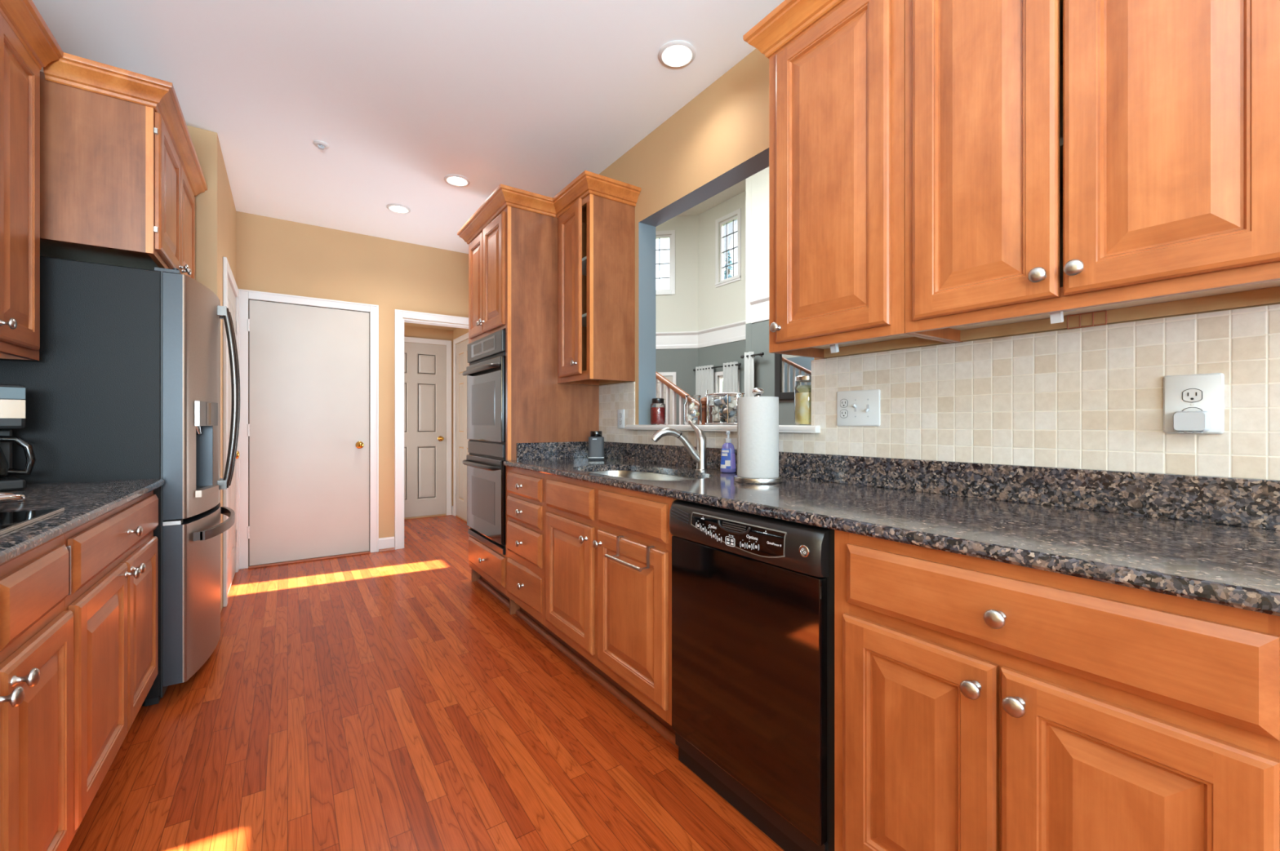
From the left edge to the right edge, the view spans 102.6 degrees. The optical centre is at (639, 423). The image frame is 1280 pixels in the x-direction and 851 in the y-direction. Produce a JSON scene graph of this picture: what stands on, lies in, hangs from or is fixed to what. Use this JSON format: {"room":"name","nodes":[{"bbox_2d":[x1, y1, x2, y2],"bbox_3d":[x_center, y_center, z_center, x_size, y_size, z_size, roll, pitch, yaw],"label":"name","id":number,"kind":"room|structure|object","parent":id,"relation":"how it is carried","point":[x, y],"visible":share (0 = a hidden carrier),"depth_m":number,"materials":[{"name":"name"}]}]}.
{"room":"kitchen","nodes":[
{"label":"kitchen","id":0,"kind":"room"},
{"bbox_2d":[186,125,235,613],"bbox_3d":[-1.144,-0.257,0.336,0.845,2.780,8.250,0,0,-35],"label":"wall","id":1,"kind":"structure","parent":0,"point":[215,207],"depth_m":2.90,"materials":[{"name":"beige paint"}]},
{"bbox_2d":[0,0,63,360],"bbox_3d":[-2.013,-0.774,1.419,0.389,1.105,0.780,0,0,-35],"label":"upper cabinet","id":2,"kind":"object","parent":1,"relation":"attached to","point":[28,45],"visible":1,"depth_m":1.64,"materials":[{"name":"brown wood"}]},
{"bbox_2d":[40,52,207,279],"bbox_3d":[-2.409,-0.997,2.251,0.679,0.660,1.083,0,0,-35],"label":"upper cabinet","id":3,"kind":"object","parent":1,"relation":"attached to","point":[122,175],"visible":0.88,"depth_m":1.96,"materials":[{"name":"brown wood"}]},
{"bbox_2d":[227,279,239,593],"bbox_3d":[-2.812,0.086,3.573,0.072,2.070,0.814,0,0,-35],"label":"door","id":4,"kind":"structure","parent":1,"relation":"in","point":[233,534],"depth_m":3.57,"materials":[{"name":"white paint"}]},
{"bbox_2d":[235,211,468,566],"bbox_3d":[-2.680,-0.257,4.359,2.870,2.780,0.120,0,0,-35],"label":"wall","id":5,"kind":"structure","parent":0,"point":[273,255],"depth_m":4.50,"materials":[{"name":"beige paint"}]},
{"bbox_2d":[222,257,378,607],"bbox_3d":[-2.442,0.046,3.845,0.989,2.174,0.994,0,0,-35],"label":"door frame","id":6,"kind":"structure","parent":5,"relation":"attached to","point":[244,295],"depth_m":4.00,"materials":[{"name":"white paint"}]},
{"bbox_2d":[247,299,369,566],"bbox_3d":[-2.702,0.073,4.225,0.854,2.095,0.074,0,0,-35],"label":"door","id":7,"kind":"structure","parent":5,"relation":"in","point":[308,424],"depth_m":4.23,"materials":[{"name":"white paint"}]},
{"bbox_2d":[378,537,394,549],"bbox_3d":[-2.258,1.075,4.567,0.127,0.115,0.013,0,0,-35],"label":"baseboard","id":8,"kind":"structure","parent":5,"relation":"attached to","point":[388,542],"depth_m":4.56,"materials":[{"name":"white paint"}]},
{"bbox_2d":[378,547,395,552],"bbox_3d":[-2.249,1.123,4.553,0.127,0.020,0.018,0,0,-35],"label":"trim","id":9,"kind":"structure","parent":5,"relation":"attached to","point":[390,548],"depth_m":4.55,"materials":[{"name":"brown"}]},
{"bbox_2d":[394,309,468,550],"bbox_3d":[-1.850,0.055,4.914,0.935,2.156,0.144,0,0,-35],"label":"door frame","id":10,"kind":"structure","parent":5,"relation":"attached to","point":[398,314],"depth_m":4.62,"materials":[{"name":"white paint"}]},
{"bbox_2d":[31,0,784,253],"bbox_3d":[-0.256,-1.687,0.959,2.974,0.080,8.470,0,0,-35],"label":"ceiling","id":11,"kind":"structure","parent":0,"point":[405,96],"depth_m":2.46,"materials":[{"name":"white paint"}]},
{"bbox_2d":[313,140,328,150],"bbox_3d":[-1.879,-1.633,3.022,0.082,0.028,0.082,0,0,-35],"label":"sprinkler head","id":12,"kind":"object","parent":11,"relation":"attached to","point":[322,145],"visible":1,"depth_m":3.01},
{"bbox_2d":[386,204,410,213],"bbox_3d":[-1.847,-1.635,3.924,0.168,0.023,0.168,0,0,-35],"label":"recessed light","id":13,"kind":"object","parent":11,"relation":"in","point":[397,208],"visible":1,"depth_m":3.90,"materials":[{"name":"white paint"}]},
{"bbox_2d":[444,174,470,186],"bbox_3d":[-1.238,-1.635,3.469,0.168,0.023,0.168,0,0,-35],"label":"recessed light","id":14,"kind":"object","parent":11,"relation":"in","point":[458,180],"visible":1,"depth_m":3.45,"materials":[{"name":"white paint"}]},
{"bbox_2d":[657,40,695,67],"bbox_3d":[0.165,-1.635,2.285,0.168,0.023,0.168,0,0,-35],"label":"recessed light","id":15,"kind":"object","parent":11,"relation":"in","point":[674,54],"visible":1,"depth_m":2.27,"materials":[{"name":"white paint"}]},
{"bbox_2d":[66,515,784,850],"bbox_3d":[0.729,1.163,4.232,8.405,0.060,12.850,0,0,-35],"label":"floor","id":16,"kind":"structure","parent":0,"point":[387,700],"depth_m":1.81,"materials":[{"name":"red wood"}]},
{"bbox_2d":[0,534,73,850],"bbox_3d":[-1.377,0.692,0.740,0.668,0.882,0.760,0,0,-35],"label":"base cabinet","id":17,"kind":"object","parent":16,"relation":"on","point":[37,632],"visible":0.97,"depth_m":1.03,"materials":[{"name":"brown wood"}]},
{"bbox_2d":[0,479,164,566],"bbox_3d":[-1.649,0.183,1.113,0.647,0.132,1.802,0,0,-35],"label":"countertop","id":18,"kind":"structure","parent":17,"relation":"on","point":[83,503],"depth_m":1.39,"materials":[{"name":"grey stone"}]},
{"bbox_2d":[0,384,35,491],"bbox_3d":[-2.165,0.046,1.673,0.240,0.345,0.226,0,0,31],"label":"coffee maker","id":19,"kind":"object","parent":18,"relation":"on","point":[12,397],"visible":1,"depth_m":1.68,"materials":[{"name":"black plastic"}]},
{"bbox_2d":[0,507,64,535],"bbox_3d":[-1.431,0.214,0.820,0.510,0.008,0.772,0,0,-35],"label":"cooktop","id":20,"kind":"object","parent":18,"relation":"in","point":[10,522],"visible":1,"depth_m":1.15,"materials":[{"name":"black glass"}]},
{"bbox_2d":[0,493,25,503],"bbox_3d":[-1.526,0.138,1.070,0.282,0.144,0.239,0,0,-35],"label":"saucepan","id":21,"kind":"object","parent":20,"relation":"on","point":[5,498],"visible":1,"depth_m":1.19,"materials":[{"name":"silver metal"}]},
{"bbox_2d":[64,490,158,850],"bbox_3d":[-1.868,0.692,1.454,0.668,0.882,0.968,0,0,-35],"label":"base cabinet","id":22,"kind":"object","parent":16,"relation":"on","point":[113,602],"visible":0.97,"depth_m":1.46,"materials":[{"name":"brown wood"}]},
{"bbox_2d":[0,256,240,706],"bbox_3d":[-2.335,0.249,2.323,0.822,1.768,0.905,0,0,-35],"label":"refrigerator","id":23,"kind":"object","parent":16,"relation":"on","point":[124,384],"visible":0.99,"depth_m":2.04,"materials":[{"name":"grey metal"}]},
{"bbox_2d":[248,551,370,568],"bbox_3d":[-2.707,1.127,4.239,0.848,0.012,0.044,0,0,-35],"label":"threshold","id":24,"kind":"object","parent":16,"relation":"on","point":[369,552],"visible":1,"depth_m":4.21,"materials":[{"name":"red wood"}]},
{"bbox_2d":[457,183,599,614],"bbox_3d":[-0.774,-0.118,3.500,0.684,2.503,0.912,0,0,-35],"label":"tall cabinet","id":25,"kind":"object","parent":16,"relation":"on","point":[511,238],"visible":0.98,"depth_m":3.13,"materials":[{"name":"brown wood"}]},
{"bbox_2d":[462,328,505,555],"bbox_3d":[-0.834,0.111,3.469,0.579,1.344,0.712,0,0,-35],"label":"double wall oven","id":26,"kind":"object","parent":25,"relation":"in","point":[486,356],"visible":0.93,"depth_m":3.26,"materials":[{"name":"black metal"}]},
{"bbox_2d":[506,466,558,640],"bbox_3d":[-0.395,0.692,2.960,0.673,0.882,0.532,0,0,-35],"label":"base cabinet","id":27,"kind":"object","parent":16,"relation":"on","point":[526,500],"visible":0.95,"depth_m":2.74,"materials":[{"name":"brown wood"}]},
{"bbox_2d":[476,577,678,749],"bbox_3d":[-0.499,1.122,2.718,0.020,0.022,2.334,0,0,-35],"label":"baseboard","id":28,"kind":"structure","parent":16,"relation":"on","point":[646,717],"depth_m":2.27,"materials":[{"name":"brown wood"}]},
{"bbox_2d":[545,470,676,734],"bbox_3d":[0.050,0.692,2.312,0.673,0.882,1.038,0,0,-35],"label":"base cabinet","id":29,"kind":"object","parent":16,"relation":"on","point":[615,617],"visible":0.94,"depth_m":2.01,"materials":[{"name":"brown wood"}]},
{"bbox_2d":[604,535,654,572],"bbox_3d":[-0.042,0.474,1.886,0.066,0.079,0.233,0,0,-35],"label":"towel bar","id":30,"kind":"object","parent":29,"relation":"attached to","point":[611,557],"visible":1,"depth_m":1.84,"materials":[{"name":"silver metal"}]},
{"bbox_2d":[503,441,1279,616],"bbox_3d":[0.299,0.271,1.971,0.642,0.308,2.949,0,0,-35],"label":"countertop","id":31,"kind":"structure","parent":29,"relation":"on","point":[1206,539],"depth_m":1.21,"materials":[{"name":"black stone"}]},
{"bbox_2d":[587,431,604,460],"bbox_3d":[-0.264,0.132,3.094,0.099,0.173,0.100,0,0,-4],"label":"canister","id":32,"kind":"object","parent":31,"relation":"on","point":[596,440],"visible":1,"depth_m":3.05,"materials":[{"name":"grey metal"}]},
{"bbox_2d":[587,471,695,480],"bbox_3d":[-0.009,0.338,2.335,0.422,0.174,0.824,0,0,-34],"label":"sink","id":33,"kind":"object","parent":31,"relation":"in","point":[642,475],"depth_m":2.60,"materials":[{"name":"silver metal"}]},
{"bbox_2d":[651,420,707,471],"bbox_3d":[0.183,0.102,2.340,0.254,0.233,0.127,0,0,-35],"label":"faucet","id":34,"kind":"object","parent":31,"relation":"on","point":[699,455],"visible":1,"depth_m":2.34,"materials":[{"name":"silver metal"}]},
{"bbox_2d":[720,431,736,473],"bbox_3d":[0.391,0.126,2.276,0.064,0.186,0.054,0,0,-32],"label":"soap bottle","id":35,"kind":"object","parent":31,"relation":"on","point":[727,465],"visible":1,"depth_m":2.26,"materials":[{"name":"blue plastic"}]},
{"bbox_2d":[733,387,782,484],"bbox_3d":[0.443,0.043,1.924,0.180,0.352,0.180,0,0,-35],"label":"paper towel holder","id":36,"kind":"object","parent":31,"relation":"on","point":[757,392],"visible":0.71,"depth_m":1.86,"materials":[{"name":"silver metal"}]},
{"bbox_2d":[737,396,778,478],"bbox_3d":[0.443,0.051,1.924,0.151,0.295,0.151,0,0,-35],"label":"paper towel roll","id":37,"kind":"object","parent":36,"relation":"on","point":[757,417],"visible":1,"depth_m":1.86,"materials":[{"name":"white paper"}]},
{"bbox_2d":[655,371,714,425],"bbox_3d":[-0.294,-0.425,7.013,0.134,3.117,3.667,0,0,-35],"label":"stair railing","id":38,"kind":"object","parent":16,"relation":"on","point":[663,380],"visible":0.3,"depth_m":5.93,"materials":[{"name":"white paint"}]},
{"bbox_2d":[669,499,834,850],"bbox_3d":[0.508,0.695,1.622,0.620,0.876,0.604,0,0,-35],"label":"dishwasher","id":39,"kind":"object","parent":16,"relation":"on","point":[753,595],"visible":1,"depth_m":1.38,"materials":[{"name":"black plastic"}]},
{"bbox_2d":[834,529,1279,850],"bbox_3d":[0.890,0.692,1.090,0.673,0.882,0.689,0,0,-35],"label":"base cabinet","id":40,"kind":"object","parent":16,"relation":"on","point":[980,704],"visible":0.99,"depth_m":0.87,"materials":[{"name":"brown wood"}]},
{"bbox_2d":[404,325,453,519],"bbox_3d":[-2.611,-0.067,5.383,1.595,2.400,1.490,0,0,-35],"label":"wall","id":41,"kind":"structure","parent":0,"point":[409,331],"depth_m":6.31,"materials":[{"name":"beige paint"}]},
{"bbox_2d":[404,342,445,517],"bbox_3d":[-2.687,0.078,6.068,0.765,2.070,0.073,0,0,-35],"label":"door","id":42,"kind":"structure","parent":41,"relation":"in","point":[424,365],"depth_m":6.17,"materials":[{"name":"white paint"}]},
{"bbox_2d":[404,337,451,515],"bbox_3d":[-2.701,0.056,6.088,0.893,2.154,0.023,0,0,-35],"label":"door frame","id":43,"kind":"structure","parent":41,"relation":"attached to","point":[411,340],"depth_m":6.32,"materials":[{"name":"white paint"}]},
{"bbox_2d":[404,322,457,330],"bbox_3d":[-2.611,-1.190,5.383,1.595,0.075,1.489,0,0,-35],"label":"ceiling","id":44,"kind":"structure","parent":0,"point":[406,324],"depth_m":6.11,"materials":[{"name":"beige paint"}]},
{"bbox_2d":[655,215,697,425],"bbox_3d":[0.177,-1.467,10.233,1.966,5.200,0.120,0,0,10],"label":"wall","id":45,"kind":"structure","parent":0,"point":[678,312],"depth_m":10.06,"materials":[{"name":"grey paint"}]},
{"bbox_2d":[655,230,675,295],"bbox_3d":[0.381,-3.167,10.161,0.640,1.260,0.110,0,0,10],"label":"window","id":46,"kind":"structure","parent":45,"relation":"in","point":[671,291],"depth_m":10.11,"materials":[{"name":"white paint"}]},
{"bbox_2d":[657,372,675,425],"bbox_3d":[0.257,0.063,10.147,0.920,2.140,0.021,0,0,10],"label":"door","id":47,"kind":"structure","parent":45,"relation":"in","point":[671,376],"depth_m":10.09,"materials":[{"name":"white paint"}]},
{"bbox_2d":[655,179,745,239],"bbox_3d":[1.295,-4.117,5.549,5.020,0.100,10.920,0,0,-35],"label":"ceiling","id":48,"kind":"structure","parent":0,"point":[735,190],"depth_m":9.34,"materials":[{"name":"beige paint"}]},
{"bbox_2d":[697,191,745,418],"bbox_3d":[1.575,-1.467,9.467,0.120,5.200,1.420,0,0,-35],"label":"wall","id":49,"kind":"structure","parent":0,"point":[725,304],"depth_m":9.55,"materials":[{"name":"grey paint"}]},
{"bbox_2d":[693,363,741,371],"bbox_3d":[1.429,-1.031,9.464,0.128,0.052,1.256,0,0,-35],"label":"curtain rod","id":50,"kind":"object","parent":49,"relation":"attached to","point":[738,364],"visible":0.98,"depth_m":9.38,"materials":[{"name":"black metal"}]},
{"bbox_2d":[695,364,714,425],"bbox_3d":[1.226,-0.002,9.697,0.065,2.170,0.486,0,0,-35],"label":"curtain","id":51,"kind":"object","parent":50,"relation":"hanging from","point":[704,379],"visible":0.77,"depth_m":9.66,"materials":[{"name":"grey fabric"}]},
{"bbox_2d":[723,361,737,422],"bbox_3d":[1.613,-0.002,9.133,0.065,2.170,0.354,0,0,-35],"label":"curtain","id":52,"kind":"object","parent":50,"relation":"hanging from","point":[730,373],"visible":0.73,"depth_m":9.10,"materials":[{"name":"grey fabric"}]},
{"bbox_2d":[714,369,739,422],"bbox_3d":[1.608,-0.327,9.357,0.110,1.260,0.640,0,0,-35],"label":"window","id":53,"kind":"structure","parent":49,"relation":"in","point":[720,373],"depth_m":9.54,"materials":[{"name":"white paint"}]},
{"bbox_2d":[715,208,741,287],"bbox_3d":[1.625,-3.167,9.332,0.110,1.260,0.640,0,0,-35],"label":"window","id":54,"kind":"structure","parent":49,"relation":"in","point":[727,228],"depth_m":9.40,"materials":[{"name":"white paint"}]},
{"bbox_2d":[745,176,751,352],"bbox_3d":[1.831,-1.467,8.212,1.119,5.200,0.938,0,0,-35],"label":"wall","id":55,"kind":"structure","parent":0,"point":[748,180],"depth_m":7.57,"materials":[{"name":"grey paint"}]},
{"bbox_2d":[751,166,811,425],"bbox_3d":[3.600,-1.467,4.755,0.120,5.200,6.760,0,0,-35],"label":"wall","id":56,"kind":"structure","parent":0,"point":[764,366],"depth_m":7.34,"materials":[{"name":"grey paint"}]},
{"bbox_2d":[740,352,764,358],"bbox_3d":[1.641,-0.976,7.389,0.128,0.052,0.436,0,0,-35],"label":"curtain rod","id":57,"kind":"object","parent":56,"relation":"attached to","point":[761,354],"visible":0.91,"depth_m":7.31,"materials":[{"name":"black metal"}]},
{"bbox_2d":[744,351,755,396],"bbox_3d":[1.582,0.025,7.413,0.065,2.115,0.175,0,0,-35],"label":"curtain","id":58,"kind":"object","parent":57,"relation":"hanging from","point":[748,361],"visible":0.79,"depth_m":7.38,"materials":[{"name":"grey fabric"}]},
{"bbox_2d":[749,296,768,323],"bbox_3d":[3.532,-1.632,4.708,0.045,0.330,6.760,0,0,-35],"label":"trim","id":59,"kind":"structure","parent":56,"relation":"attached to","point":[759,307],"depth_m":7.35,"materials":[{"name":"white paint"}]},
{"bbox_2d":[774,353,813,399],"bbox_3d":[2.134,-0.820,6.745,0.040,0.995,0.900,0,0,-35],"label":"wall mirror","id":60,"kind":"object","parent":56,"relation":"attached to","point":[787,367],"visible":0.22,"depth_m":6.92,"materials":[{"name":"black"}]},
{"bbox_2d":[781,354,813,392],"bbox_3d":[2.142,-0.820,6.750,0.016,0.795,0.700,0,0,-34],"label":"mirror glass","id":61,"kind":"object","parent":60,"relation":"attached to","point":[792,366],"depth_m":6.87,"materials":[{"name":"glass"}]},
{"bbox_2d":[453,48,1279,521],"bbox_3d":[-0.194,-1.467,3.385,0.125,5.200,12.200,0,0,-35],"label":"wall","id":62,"kind":"structure","parent":0,"point":[719,140],"depth_m":2.65,"materials":[{"name":"beige paint"}]},
{"bbox_2d":[453,332,468,516],"bbox_3d":[-2.031,0.053,5.930,0.017,2.160,0.905,0,0,-35],"label":"door frame","id":63,"kind":"structure","parent":62,"relation":"attached to","point":[465,336],"depth_m":6.25,"materials":[{"name":"white paint"}]},
{"bbox_2d":[453,339,468,520],"bbox_3d":[-2.037,0.078,5.935,0.024,2.070,0.779,0,0,-35],"label":"door","id":64,"kind":"structure","parent":62,"relation":"in","point":[462,441],"depth_m":6.04,"materials":[{"name":"white paint"}]},
{"bbox_2d":[552,170,640,385],"bbox_3d":[-0.283,-0.809,3.071,0.375,1.121,0.476,0,0,-35],"label":"upper cabinet","id":65,"kind":"object","parent":62,"relation":"attached to","point":[595,213],"visible":0.99,"depth_m":2.96,"materials":[{"name":"brown wood"}]},
{"bbox_2d":[625,425,820,433],"bbox_3d":[0.369,0.022,2.553,0.190,0.028,1.330,0,0,-35],"label":"sill","id":66,"kind":"structure","parent":62,"relation":"attached to","point":[782,428],"depth_m":2.39,"materials":[{"name":"white paint"}]},
{"bbox_2d":[650,398,665,424],"bbox_3d":[0.102,-0.068,2.933,0.088,0.149,0.091,0,0,-35],"label":"candle jar","id":67,"kind":"object","parent":66,"relation":"on","point":[657,414],"visible":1,"depth_m":2.90,"materials":[{"name":"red glass"}]},
{"bbox_2d":[684,395,702,424],"bbox_3d":[0.277,-0.070,2.672,0.090,0.154,0.090,0,0,-35],"label":"shell jar","id":68,"kind":"object","parent":66,"relation":"on","point":[694,415],"visible":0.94,"depth_m":2.66,"materials":[{"name":"clear glass"}]},
{"bbox_2d":[705,390,745,425],"bbox_3d":[0.409,-0.082,2.498,0.120,0.178,0.254,0,0,-35],"label":"glass box","id":69,"kind":"object","parent":66,"relation":"on","point":[727,407],"visible":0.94,"depth_m":2.46,"materials":[{"name":"clear glass"}]},
{"bbox_2d":[794,375,811,425],"bbox_3d":[0.684,-0.092,2.094,0.104,0.199,0.104,0,0,-35],"label":"mason jar","id":70,"kind":"object","parent":66,"relation":"on","point":[802,399],"visible":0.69,"depth_m":2.06,"materials":[{"name":"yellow glass"}]},
{"bbox_2d":[742,0,955,359],"bbox_3d":[0.669,-0.808,1.692,0.367,1.123,0.541,0,0,-35],"label":"upper cabinet","id":71,"kind":"object","parent":62,"relation":"attached to","point":[837,68],"visible":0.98,"depth_m":1.56,"materials":[{"name":"brown wood"}]},
{"bbox_2d":[830,342,852,353],"bbox_3d":[0.659,-0.254,1.681,0.094,0.052,0.084,0,0,-35],"label":"puck light","id":72,"kind":"object","parent":71,"relation":"attached to","point":[833,348],"visible":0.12,"depth_m":1.66,"materials":[{"name":"white plastic"}]},
{"bbox_2d":[599,304,1279,479],"bbox_3d":[0.569,-0.006,2.156,0.008,0.479,2.949,0,0,-35],"label":"wall tile","id":73,"kind":"structure","parent":62,"relation":"attached to","point":[1091,397],"depth_m":1.36,"materials":[{"name":"beige tile"}]},
{"bbox_2d":[617,409,624,428],"bbox_3d":[-0.118,-0.027,3.140,0.008,0.118,0.074,0,0,-35],"label":"outlet plate","id":74,"kind":"object","parent":73,"relation":"attached to","point":[620,413],"visible":1,"depth_m":3.13,"materials":[{"name":"white plastic"}]},
{"bbox_2d":[836,389,879,426],"bbox_3d":[0.773,-0.054,1.832,0.021,0.128,0.168,0,0,-35],"label":"switch plate","id":75,"kind":"object","parent":73,"relation":"attached to","point":[859,407],"visible":1,"depth_m":1.83,"materials":[{"name":"white plastic"}]},
{"bbox_2d":[840,409,848,417],"bbox_3d":[0.747,-0.035,1.877,0.002,0.032,0.032,0,0,-34],"label":"receptacle","id":76,"kind":"object","parent":75,"relation":"attached to","point":[843,413],"depth_m":1.88,"materials":[{"name":"white plastic"}]},
{"bbox_2d":[840,399,848,408],"bbox_3d":[0.747,-0.073,1.877,0.002,0.032,0.032,0,0,-34],"label":"receptacle","id":77,"kind":"object","parent":75,"relation":"attached to","point":[843,402],"depth_m":1.88,"materials":[{"name":"white plastic"}]},
{"bbox_2d":[1163,373,1224,434],"bbox_3d":[1.245,-0.043,1.155,0.010,0.134,0.094,0,0,-35],"label":"outlet plate","id":78,"kind":"object","parent":73,"relation":"attached to","point":[1198,392],"visible":0.65,"depth_m":1.15,"materials":[{"name":"white plastic"}]},
{"bbox_2d":[1173,411,1209,432],"bbox_3d":[1.229,-0.003,1.143,0.030,0.048,0.054,0,0,-35],"label":"plug","id":79,"kind":"object","parent":78,"relation":"attached to","point":[1183,421],"visible":1,"depth_m":1.13,"materials":[{"name":"grey plastic"}]},
{"bbox_2d":[1182,407,1202,411],"bbox_3d":[1.242,-0.021,1.153,0.002,0.032,0.032,0,0,-34],"label":"receptacle","id":80,"kind":"object","parent":78,"relation":"attached to","point":[1184,409],"depth_m":1.15,"materials":[{"name":"white plastic"}]},
{"bbox_2d":[1182,388,1202,402],"bbox_3d":[1.242,-0.062,1.153,0.002,0.032,0.032,0,0,-34],"label":"receptacle","id":81,"kind":"object","parent":78,"relation":"attached to","point":[1188,395],"depth_m":1.15,"materials":[{"name":"white plastic"}]},
{"bbox_2d":[905,0,1279,342],"bbox_3d":[1.019,-0.808,1.182,0.367,1.123,0.694,0,0,-35],"label":"upper cabinet","id":82,"kind":"object","parent":62,"relation":"attached to","point":[1121,158],"visible":1,"depth_m":1.08,"materials":[{"name":"brown wood"}]},
{"bbox_2d":[1049,309,1076,324],"bbox_3d":[0.979,-0.254,1.189,0.094,0.052,0.084,0,0,-35],"label":"puck light","id":83,"kind":"object","parent":82,"relation":"attached to","point":[1055,317],"visible":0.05,"depth_m":1.17,"materials":[{"name":"white plastic"}]},
{"bbox_2d":[1066,310,1106,328],"bbox_3d":[1.133,-0.263,1.300,0.003,0.035,0.078,0,0,-35],"label":"wire rack","id":84,"kind":"object","parent":82,"relation":"attached to","point":[1105,311],"visible":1,"depth_m":1.30,"materials":[{"name":"brown metal"}]},
{"bbox_3d":[0.989,-1.467,5.218,3.900,5.200,10.720,0,0,-34],"label":"wall","id":85,"kind":"structure","parent":0,"visible":0},
{"bbox_2d":[655,320,745,349],"bbox_3d":[1.010,-1.632,9.574,3.863,0.330,0.846,0,0,34],"label":"trim","id":86,"kind":"structure","parent":85,"relation":"attached to","point":[735,331],"depth_m":9.88,"materials":[{"name":"white paint"}]},
{"label":"outside","id":87,"kind":"structure","parent":0,"visible":0},
{"bbox_3d":[13.806,1.533,21.623,32.750,0.200,60.000,0,0,-34],"label":"lawn","id":88,"kind":"structure","parent":87,"visible":0},
{"bbox_2d":[723,250,733,279],"bbox_3d":[3.675,-2.848,20.781,2.795,8.562,2.996,0,0,-35],"label":"tree","id":89,"kind":"object","parent":88,"relation":"on","point":[729,261],"visible":0.14,"depth_m":20.75,"materials":[{"name":"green plant"}]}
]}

